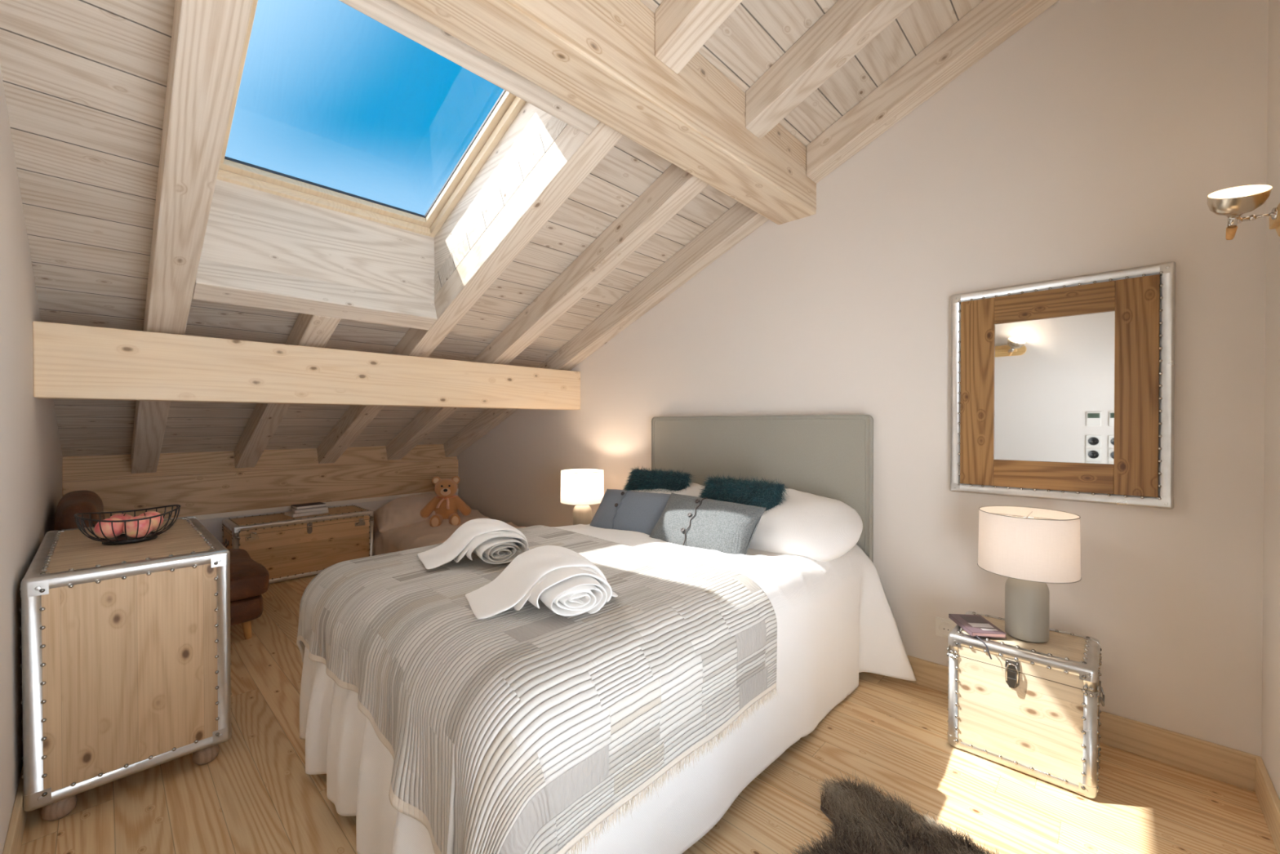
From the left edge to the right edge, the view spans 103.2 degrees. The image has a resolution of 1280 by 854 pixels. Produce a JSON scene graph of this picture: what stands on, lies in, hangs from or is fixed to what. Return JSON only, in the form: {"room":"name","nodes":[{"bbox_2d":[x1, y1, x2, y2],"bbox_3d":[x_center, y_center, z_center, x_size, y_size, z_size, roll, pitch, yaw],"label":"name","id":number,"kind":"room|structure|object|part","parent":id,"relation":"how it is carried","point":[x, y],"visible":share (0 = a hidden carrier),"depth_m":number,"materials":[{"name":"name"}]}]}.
{"room":"bedroom","nodes":[
{"label":"bedroom","id":0,"kind":"room"},
{"bbox_2d":[0,65,62,853],"bbox_3d":[-2.187,-0.495,1.685,6.700,3.966,0.120,0,1,43],"label":"wall","id":1,"kind":"structure","parent":0,"point":[31,457],"depth_m":1.79,"materials":[{"name":"beige paint"}]},
{"bbox_2d":[2,764,27,853],"bbox_3d":[-2.128,1.320,1.742,6.274,0.136,0.017,0,1,43],"label":"baseboard","id":2,"kind":"structure","parent":1,"relation":"attached to","point":[13,842],"depth_m":1.64,"materials":[{"name":"brown wood"}]},
{"bbox_2d":[198,492,457,544],"bbox_3d":[-3.378,1.109,5.106,0.131,0.700,3.202,0,1,43],"label":"wall","id":3,"kind":"structure","parent":0,"point":[214,526],"depth_m":4.63,"materials":[{"name":"beige paint"}]},
{"bbox_2d":[62,459,457,519],"bbox_3d":[-3.371,0.589,5.094,0.140,0.362,3.202,0,1,43],"label":"purlin","id":4,"kind":"object","parent":3,"relation":"on","point":[201,494],"visible":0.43,"depth_m":4.78,"materials":[{"name":"beige wood"}]},
{"bbox_2d":[163,488,457,519],"bbox_3d":[-3.328,0.788,5.056,0.017,0.046,3.202,0,1,43],"label":"trim","id":5,"kind":"structure","parent":3,"relation":"attached to","point":[388,497],"depth_m":4.90,"materials":[{"name":"beige"}]},
{"bbox_2d":[0,0,982,456],"bbox_3d":[-1.058,-1.142,2.875,6.695,2.818,3.450,0,1,43],"label":"ceiling","id":6,"kind":"structure","parent":0,"point":[85,82],"depth_m":2.47,"materials":[{"name":"beige wood"}]},
{"bbox_2d":[130,0,253,473],"bbox_3d":[-2.624,-0.543,2.796,4.460,1.990,0.150,0,1,43],"label":"rafter","id":7,"kind":"object","parent":6,"relation":"attached to","point":[208,37],"visible":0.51,"depth_m":1.88,"materials":[{"name":"brown wood"}]},
{"bbox_2d":[234,313,341,467],"bbox_3d":[-2.808,-0.179,3.898,2.685,1.243,0.145,0,1,43],"label":"rafter","id":8,"kind":"object","parent":6,"relation":"attached to","point":[308,330],"visible":0.38,"depth_m":3.92,"materials":[{"name":"brown wood"}]},
{"bbox_2d":[192,258,437,329],"bbox_3d":[-1.799,-0.740,2.941,0.192,0.190,1.192,0,1,43],"label":"header","id":9,"kind":"object","parent":6,"relation":"attached to","point":[215,282],"visible":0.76,"depth_m":2.81,"materials":[{"name":"beige wood"}]},
{"bbox_2d":[200,0,526,301],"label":"frame","id":10,"kind":"structure","parent":6,"relation":"attached to","point":[508,105],"depth_m":2.84,"materials":[{"name":"brown wood"}]},
{"bbox_3d":[-1.353,-1.488,2.543,1.192,0.045,1.258,-1,-21,-47],"label":"frame","id":11,"kind":"part","parent":10,"relation":"part of","materials":[{"name":"brown wood"}]},
{"bbox_2d":[338,0,599,134],"bbox_3d":[-0.612,-1.401,1.816,0.190,0.197,1.192,0,1,43],"label":"header","id":12,"kind":"object","parent":6,"relation":"attached to","point":[388,13],"visible":0.3,"depth_m":1.81,"materials":[{"name":"beige wood"}]},
{"bbox_2d":[316,121,623,463],"bbox_3d":[-1.703,-0.554,3.773,4.460,1.990,0.145,0,1,43],"label":"rafter","id":13,"kind":"object","parent":6,"relation":"attached to","point":[574,154],"visible":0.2,"depth_m":2.83,"materials":[{"name":"brown wood"}]},
{"bbox_2d":[434,102,551,275],"bbox_3d":[-0.746,-1.307,2.793,1.690,0.914,0.038,0,1,43],"label":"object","id":14,"kind":"structure","parent":6,"relation":"attached to","point":[531,120],"depth_m":2.86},
{"bbox_2d":[385,164,709,460],"bbox_3d":[-1.244,-0.559,4.261,4.460,1.990,0.145,0,1,43],"label":"rafter","id":15,"kind":"object","parent":6,"relation":"attached to","point":[675,188],"visible":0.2,"depth_m":3.38,"materials":[{"name":"brown wood"}]},
{"bbox_2d":[391,0,816,224],"bbox_3d":[-0.119,-1.462,2.007,0.256,0.354,3.280,0,1,43],"label":"purlin","id":16,"kind":"object","parent":6,"relation":"attached to","point":[597,57],"visible":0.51,"depth_m":2.00,"materials":[{"name":"brown wood"}]},
{"bbox_2d":[443,201,768,457],"bbox_3d":[-0.786,-0.564,4.747,4.460,1.990,0.140,0,1,43],"label":"rafter","id":17,"kind":"object","parent":6,"relation":"attached to","point":[740,220],"visible":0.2,"depth_m":3.91,"materials":[{"name":"brown wood"}]},
{"bbox_2d":[654,0,742,73],"bbox_3d":[0.758,-1.914,1.440,1.792,0.904,0.145,0,1,43],"label":"rafter","id":18,"kind":"object","parent":6,"relation":"attached to","point":[682,27],"visible":1,"depth_m":1.96,"materials":[{"name":"brown wood"}]},
{"bbox_2d":[745,0,916,138],"bbox_3d":[1.218,-1.919,1.928,1.792,0.904,0.145,0,1,43],"label":"rafter","id":19,"kind":"object","parent":6,"relation":"attached to","point":[848,26],"visible":1,"depth_m":2.28,"materials":[{"name":"brown wood"}]},
{"bbox_2d":[806,0,1058,183],"bbox_3d":[1.675,-1.924,2.413,1.792,0.904,0.140,0,1,43],"label":"rafter","id":20,"kind":"object","parent":6,"relation":"attached to","point":[989,24],"visible":1,"depth_m":2.58,"materials":[{"name":"brown wood"}]},
{"bbox_2d":[19,574,1277,853],"bbox_3d":[-1.039,1.425,2.918,6.700,0.100,3.600,0,1,43],"label":"floor","id":21,"kind":"structure","parent":0,"point":[257,795],"depth_m":1.90,"materials":[{"name":"brown wood"}]},
{"bbox_2d":[19,515,231,821],"bbox_3d":[-2.301,0.943,2.297,1.142,0.880,0.566,0,1,43],"label":"cabinet","id":22,"kind":"object","parent":21,"relation":"on","point":[126,665],"visible":0.95,"depth_m":1.90,"materials":[{"name":"brown wood"}]},
{"bbox_2d":[74,504,180,544],"bbox_3d":[-2.292,0.440,2.281,0.338,0.138,0.338,0,1,43],"label":"fruit bowl","id":23,"kind":"object","parent":22,"relation":"on","point":[122,539],"visible":0.88,"depth_m":2.23,"materials":[{"name":"black metal"}]},
{"bbox_2d":[93,517,124,538],"bbox_3d":[-2.323,0.443,2.224,0.098,0.091,0.096,0,1,-30],"label":"apple","id":24,"kind":"object","parent":23,"relation":"in","point":[106,527],"visible":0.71,"depth_m":2.19,"materials":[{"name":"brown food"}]},
{"bbox_2d":[109,512,133,533],"bbox_3d":[-2.366,0.437,2.312,0.097,0.092,0.097,0,1,-28],"label":"apple","id":25,"kind":"object","parent":23,"relation":"in","point":[122,516],"visible":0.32,"depth_m":2.30,"materials":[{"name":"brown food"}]},
{"bbox_3d":[-2.292,0.495,2.281,0.172,0.002,0.172,0,1,43],"label":"plate","id":26,"kind":"part","parent":23,"relation":"part of","materials":[{"name":"black metal"}]},
{"bbox_2d":[122,515,153,537],"bbox_3d":[-2.227,0.443,2.251,0.090,0.096,0.096,0,1,28],"label":"apple","id":27,"kind":"object","parent":23,"relation":"in","point":[131,526],"visible":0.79,"depth_m":2.23,"materials":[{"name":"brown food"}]},
{"bbox_2d":[138,511,163,530],"bbox_3d":[-2.273,0.437,2.349,0.099,0.092,0.097,0,1,-27],"label":"apple","id":28,"kind":"object","parent":23,"relation":"in","point":[156,521],"visible":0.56,"depth_m":2.34,"materials":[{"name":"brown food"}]},
{"bbox_2d":[54,489,269,639],"bbox_3d":[-3.084,0.881,3.312,1.038,0.993,0.956,0,1,43],"label":"leather chair","id":29,"kind":"object","parent":21,"relation":"on","point":[249,579],"visible":0.33,"depth_m":3.20,"materials":[{"name":"brown leather"}]},
{"bbox_3d":[-3.338,0.708,3.050,1.021,0.647,0.205,0,6,43],"label":"backrest","id":30,"kind":"part","parent":29,"relation":"part of","materials":[{"name":"brown leather"}]},
{"bbox_2d":[230,594,262,626],"bbox_3d":[-3.029,1.171,3.371,0.992,0.200,0.745,0,1,43],"label":"cushion","id":31,"kind":"object","parent":29,"relation":"on","point":[244,608],"depth_m":3.22,"materials":[{"name":"brown leather"}]},
{"bbox_3d":[-2.559,1.309,3.298,0.057,0.136,0.057,0,1,43],"label":"leg","id":32,"kind":"part","parent":29,"relation":"part of","materials":[{"name":"brown wood"}]},
{"bbox_2d":[228,548,269,601],"bbox_3d":[-3.021,1.019,3.380,1.038,0.184,0.773,0,1,43],"label":"seat cushion","id":33,"kind":"object","parent":29,"relation":"on","point":[249,579],"depth_m":3.27,"materials":[{"name":"brown leather"}]},
{"bbox_2d":[222,504,373,584],"bbox_3d":[-3.189,1.089,4.777,0.566,0.540,1.120,0,1,43],"label":"trunk","id":34,"kind":"object","parent":21,"relation":"on","point":[289,548],"visible":0.83,"depth_m":4.58,"materials":[{"name":"brown wood"}]},
{"bbox_3d":[-3.573,1.003,4.381,0.124,0.054,0.018,0,1,43],"label":"handle","id":35,"kind":"part","parent":34,"relation":"part of","materials":[{"name":"silver metal"}]},
{"bbox_3d":[-3.192,0.867,4.785,0.530,0.078,1.090,0,1,43],"label":"lid","id":36,"kind":"part","parent":34,"relation":"part of","materials":[{"name":"brown wood"}]},
{"bbox_2d":[284,509,328,517],"bbox_3d":[-3.162,0.810,4.816,0.210,0.028,0.300,0,1,36],"label":"book","id":37,"kind":"object","parent":34,"relation":"on","point":[291,513],"visible":0.58,"depth_m":4.74,"materials":[{"name":"white paper"}]},
{"bbox_2d":[291,506,328,513],"bbox_3d":[-3.156,0.783,4.851,0.270,0.025,0.200,-1,1,-42],"label":"book","id":38,"kind":"object","parent":37,"relation":"on","point":[325,508],"visible":0.78,"depth_m":4.78,"materials":[{"name":"white paper"}]},
{"bbox_2d":[291,502,325,509],"bbox_3d":[-3.186,0.757,4.878,0.170,0.026,0.240,0,1,40],"label":"book","id":39,"kind":"object","parent":38,"relation":"on","point":[315,504],"visible":1,"depth_m":4.84,"materials":[{"name":"grey paper"}]},
{"bbox_2d":[651,414,873,563],"bbox_3d":[-0.045,0.655,2.605,1.634,1.443,2.260,0,1,43],"label":"headboard","id":40,"kind":"object","parent":21,"relation":"on","point":[831,456],"visible":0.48,"depth_m":3.17,"materials":[{"name":"grey fabric"}]},
{"bbox_2d":[299,524,916,853],"bbox_3d":[-0.059,0.982,2.420,1.881,0.771,2.387,0,1,43],"label":"bedspread","id":41,"kind":"object","parent":40,"relation":"on","point":[836,621],"visible":0.3,"depth_m":1.99,"materials":[{"name":"white fabric"}]},
{"bbox_2d":[296,524,778,853],"bbox_3d":[-0.519,0.921,2.079,1.733,0.686,1.265,0,1,43],"label":"coverlet","id":42,"kind":"object","parent":41,"relation":"on","point":[510,731],"visible":0.8,"depth_m":1.45,"materials":[{"name":"fabric"}]},
{"bbox_2d":[417,518,529,568],"bbox_3d":[-0.696,0.498,2.203,0.455,0.145,0.392,0,1,-32],"label":"rolled towel","id":43,"kind":"object","parent":42,"relation":"on","point":[495,541],"visible":0.99,"depth_m":2.12,"materials":[{"name":"white fabric"}]},
{"bbox_2d":[465,545,617,619],"bbox_3d":[-0.316,0.512,1.694,0.465,0.148,0.399,0,1,-27],"label":"rolled towel","id":44,"kind":"object","parent":42,"relation":"on","point":[565,580],"visible":1,"depth_m":1.61,"materials":[{"name":"white fabric"}]},
{"bbox_2d":[590,488,671,534],"bbox_3d":[-0.047,0.542,3.162,0.610,0.280,0.249,0,1,37],"label":"cushion","id":45,"kind":"object","parent":41,"relation":"on","point":[618,509],"visible":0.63,"depth_m":3.10,"materials":[{"name":"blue fabric"}]},
{"bbox_2d":[648,493,766,555],"bbox_3d":[0.341,0.535,2.750,0.640,0.288,0.259,0,1,42],"label":"cushion","id":46,"kind":"object","parent":41,"relation":"on","point":[723,526],"visible":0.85,"depth_m":2.66,"materials":[{"name":"grey fabric"}]},
{"bbox_2d":[748,488,862,561],"bbox_3d":[0.789,0.544,2.868,0.880,0.355,0.544,0,1,39],"label":"pillow","id":47,"kind":"object","parent":41,"relation":"on","point":[819,528],"visible":0.5,"depth_m":2.62,"materials":[{"name":"white fabric"}]},
{"bbox_2d":[697,473,786,518],"bbox_3d":[0.560,0.498,2.957,0.599,0.449,0.341,0,1,41],"label":"cushion","id":48,"kind":"object","parent":47,"relation":"on","point":[760,494],"visible":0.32,"depth_m":2.92,"materials":[{"name":"teal fur"}]},
{"bbox_2d":[622,482,704,497],"bbox_3d":[0.136,0.552,3.487,0.547,0.360,0.879,-1,1,-41],"label":"pillow","id":49,"kind":"object","parent":40,"relation":"on","point":[693,491],"visible":0.06,"depth_m":3.34,"materials":[{"name":"white fabric"}]},
{"bbox_2d":[622,466,693,492],"bbox_3d":[0.084,0.495,3.489,0.586,0.450,0.340,0,1,43],"label":"cushion","id":50,"kind":"object","parent":49,"relation":"on","point":[642,479],"visible":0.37,"depth_m":3.46,"materials":[{"name":"teal fur"}]},
{"bbox_2d":[786,771,1001,853],"bbox_3d":[0.628,1.363,1.341,1.176,0.112,0.867,-1,1,-40],"label":"sheepskin rug","id":51,"kind":"object","parent":21,"relation":"on","point":[864,820],"visible":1,"depth_m":1.71,"materials":[{"name":"brown fur"}]},
{"bbox_2d":[946,610,1105,798],"bbox_3d":[1.629,1.128,2.151,0.504,0.495,0.404,0,1,43],"label":"trunk","id":52,"kind":"object","parent":21,"relation":"on","point":[1032,708],"visible":0.94,"depth_m":2.01,"materials":[{"name":"brown wood"}]},
{"bbox_2d":[948,613,1006,659],"bbox_3d":[1.471,0.901,2.193,0.135,0.081,0.277,0,1,8],"label":"notebook","id":53,"kind":"object","parent":52,"relation":"on","point":[975,625],"visible":1,"depth_m":2.19,"materials":[{"name":"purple paper"}]},
{"bbox_2d":[960,615,989,623],"bbox_3d":[1.494,0.861,2.268,0.085,0.001,0.080,0,1,8],"label":"print","id":54,"kind":"object","parent":53,"relation":"on","point":[966,619],"depth_m":2.26,"materials":[{"name":"grey"}]},
{"bbox_2d":[968,622,993,627],"bbox_3d":[1.480,0.861,2.202,0.085,0.001,0.045,0,1,8],"label":"print","id":55,"kind":"object","parent":53,"relation":"on","point":[970,624],"depth_m":2.20,"materials":[{"name":"grey paper"}]},
{"bbox_2d":[980,627,998,631],"bbox_3d":[1.486,0.862,2.158,0.060,0.001,0.020,0,1,8],"label":"print","id":56,"kind":"object","parent":53,"relation":"on","point":[981,628],"depth_m":2.16,"materials":[{"name":"grey paper"}]},
{"bbox_3d":[1.479,1.019,2.017,0.032,0.038,0.005,0,1,43],"label":"latch lever","id":57,"kind":"part","parent":52,"relation":"part of","materials":[{"name":"silver metal"}]},
{"bbox_3d":[1.628,0.931,2.158,0.474,0.083,0.374,0,1,43],"label":"lid","id":58,"kind":"part","parent":52,"relation":"part of","materials":[{"name":"brown wood"}]},
{"bbox_2d":[977,505,1081,642],"bbox_3d":[1.640,0.623,2.151,0.350,0.525,0.350,0,1,43],"label":"table lamp","id":59,"kind":"object","parent":52,"relation":"on","point":[1032,547],"visible":1,"depth_m":2.08,"materials":[{"name":"white fabric"}]},
{"bbox_3d":[1.640,0.462,2.149,0.241,0.167,0.241,0,1,-2],"label":"shade frame","id":60,"kind":"part","parent":59,"relation":"part of","materials":[{"name":"silver metal"}]},
{"bbox_3d":[1.640,0.485,2.149,0.346,0.246,0.346,0,1,43],"label":"lamp shade","id":61,"kind":"part","parent":59,"relation":"part of","materials":[{"name":"fabric"}]},
{"bbox_3d":[1.810,1.046,1.988,0.018,0.054,0.124,0,1,43],"label":"handle","id":62,"kind":"part","parent":52,"relation":"part of","materials":[{"name":"silver metal"}]},
{"bbox_3d":[-0.448,1.114,4.074,0.504,0.495,0.404,0,1,43],"label":"trunk","id":63,"kind":"object","parent":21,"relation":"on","visible":0},
{"bbox_2d":[560,468,604,524],"bbox_3d":[-0.458,0.609,4.038,0.350,0.525,0.350,0,1,43],"label":"table lamp","id":64,"kind":"object","parent":63,"relation":"on","point":[581,488],"visible":0.84,"depth_m":3.91,"materials":[{"name":"white fabric"}]},
{"bbox_3d":[-0.459,0.471,4.037,0.346,0.246,0.346,0,1,43],"label":"lamp shade","id":65,"kind":"part","parent":64,"relation":"part of","materials":[{"name":"fabric"}]},
{"bbox_3d":[-1.852,1.224,5.145,1.720,0.205,0.890,0,1,43],"label":"bed","id":66,"kind":"object","parent":21,"relation":"on","visible":0},
{"bbox_2d":[373,493,436,533],"bbox_3d":[-2.437,0.921,5.412,0.722,0.358,0.616,0,1,-34],"label":"pillow","id":67,"kind":"object","parent":66,"relation":"on","point":[399,512],"visible":0.54,"depth_m":5.18,"materials":[{"name":"beige fabric"}]},
{"bbox_2d":[373,508,525,555],"bbox_3d":[-1.891,1.174,5.080,1.905,0.501,1.080,0,1,43],"label":"duvet","id":68,"kind":"object","parent":66,"relation":"on","point":[419,534],"visible":0.2,"depth_m":4.88,"materials":[{"name":"beige fabric"}]},
{"bbox_2d":[420,475,471,527],"bbox_3d":[-2.004,0.766,5.235,0.500,0.503,0.389,0,1,-19],"label":"teddy bear","id":69,"kind":"object","parent":68,"relation":"on","point":[446,504],"visible":0.97,"depth_m":5.23},
{"bbox_2d":[457,0,1268,756],"bbox_3d":[0.091,-0.520,4.103,6.700,3.966,0.120,0,1,43],"label":"wall","id":70,"kind":"structure","parent":0,"point":[1096,137],"depth_m":2.38,"materials":[{"name":"beige paint"}]},
{"bbox_2d":[62,444,457,482],"bbox_3d":[-3.401,0.294,5.119,0.180,0.270,3.202,0,1,43],"label":"trim","id":71,"kind":"structure","parent":70,"relation":"attached to","point":[82,468],"depth_m":4.61,"materials":[{"name":"beige wood"}]},
{"bbox_2d":[32,320,580,409],"bbox_3d":[-1.706,-0.319,3.515,0.183,0.346,3.202,0,1,43],"label":"purlin","id":72,"kind":"object","parent":70,"relation":"attached to","point":[71,361],"visible":1,"depth_m":2.91,"materials":[{"name":"brown wood"}]},
{"bbox_2d":[935,616,956,638],"bbox_3d":[1.583,1.042,2.621,0.100,0.098,0.013,0,1,43],"label":"wall socket","id":73,"kind":"object","parent":70,"relation":"attached to","point":[944,627],"visible":0.77,"depth_m":2.62,"materials":[{"name":"white plastic"}]},
{"bbox_2d":[950,261,1175,509],"bbox_3d":[1.869,-0.169,2.314,0.786,0.998,0.050,0,1,43],"label":"wall mirror","id":74,"kind":"object","parent":70,"relation":"attached to","point":[1062,388],"visible":1,"depth_m":2.26,"materials":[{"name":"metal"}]},
{"bbox_3d":[1.871,0.222,2.313,0.424,0.127,0.030,0,1,43],"label":"rail","id":75,"kind":"part","parent":74,"relation":"part of","materials":[{"name":"brown wood"}]},
{"bbox_3d":[1.869,-0.559,2.306,0.424,0.127,0.030,0,1,43],"label":"rail","id":76,"kind":"part","parent":74,"relation":"part of","materials":[{"name":"brown wood"}]},
{"bbox_2d":[994,311,1115,464],"bbox_3d":[1.869,-0.169,2.309,0.434,0.664,0.004,0,1,43],"label":"mirror glass","id":77,"kind":"object","parent":74,"relation":"on","point":[1055,371],"depth_m":2.30,"materials":[{"name":"white"}]},
{"bbox_2d":[903,654,1262,791],"bbox_3d":[0.056,1.295,4.060,6.274,0.136,0.017,0,1,43],"label":"baseboard","id":78,"kind":"structure","parent":70,"relation":"attached to","point":[1236,767],"depth_m":2.07,"materials":[{"name":"brown wood"}]},
{"bbox_2d":[1261,0,1279,799],"bbox_3d":[1.288,-0.458,0.693,0.120,3.900,3.202,0,1,43],"label":"wall","id":79,"kind":"structure","parent":0,"point":[1270,727],"depth_m":1.81,"materials":[{"name":"beige paint"}]},
{"bbox_2d":[1207,184,1279,239],"bbox_3d":[1.870,-0.687,1.539,0.195,0.163,0.455,0,1,43],"label":"wall lamp","id":80,"kind":"object","parent":79,"relation":"attached to","point":[1233,202],"visible":1,"depth_m":1.59,"materials":[{"name":"gold metal"}]},
{"bbox_2d":[1227,216,1239,228],"bbox_3d":[1.898,-0.659,1.621,0.027,0.043,0.039,0,1,43],"label":"socket","id":81,"kind":"object","parent":80,"relation":"attached to","point":[1233,221],"depth_m":1.62,"materials":[{"name":"silver metal"}]},
{"bbox_3d":[1.878,-0.713,1.595,0.044,0.044,0.044,0,1,43],"label":"bulb","id":82,"kind":"part","parent":80,"relation":"part of","materials":[{"name":"white glass"}]},
{"bbox_3d":[1.935,-0.662,1.597,0.091,0.036,0.036,0,1,35],"label":"arm","id":83,"kind":"part","parent":80,"relation":"part of","materials":[{"name":"silver metal"}]},
{"bbox_3d":[1.912,-0.661,1.496,0.016,0.044,0.410,0,1,43],"label":"wooden rail","id":84,"kind":"part","parent":80,"relation":"part of","materials":[{"name":"brown wood"}]},
{"bbox_2d":[1254,757,1279,853],"bbox_3d":[1.839,1.317,1.390,0.017,0.136,1.425,0,1,43],"label":"baseboard","id":85,"kind":"structure","parent":79,"relation":"attached to","point":[1268,798],"depth_m":1.75,"materials":[{"name":"brown wood"}]}
]}

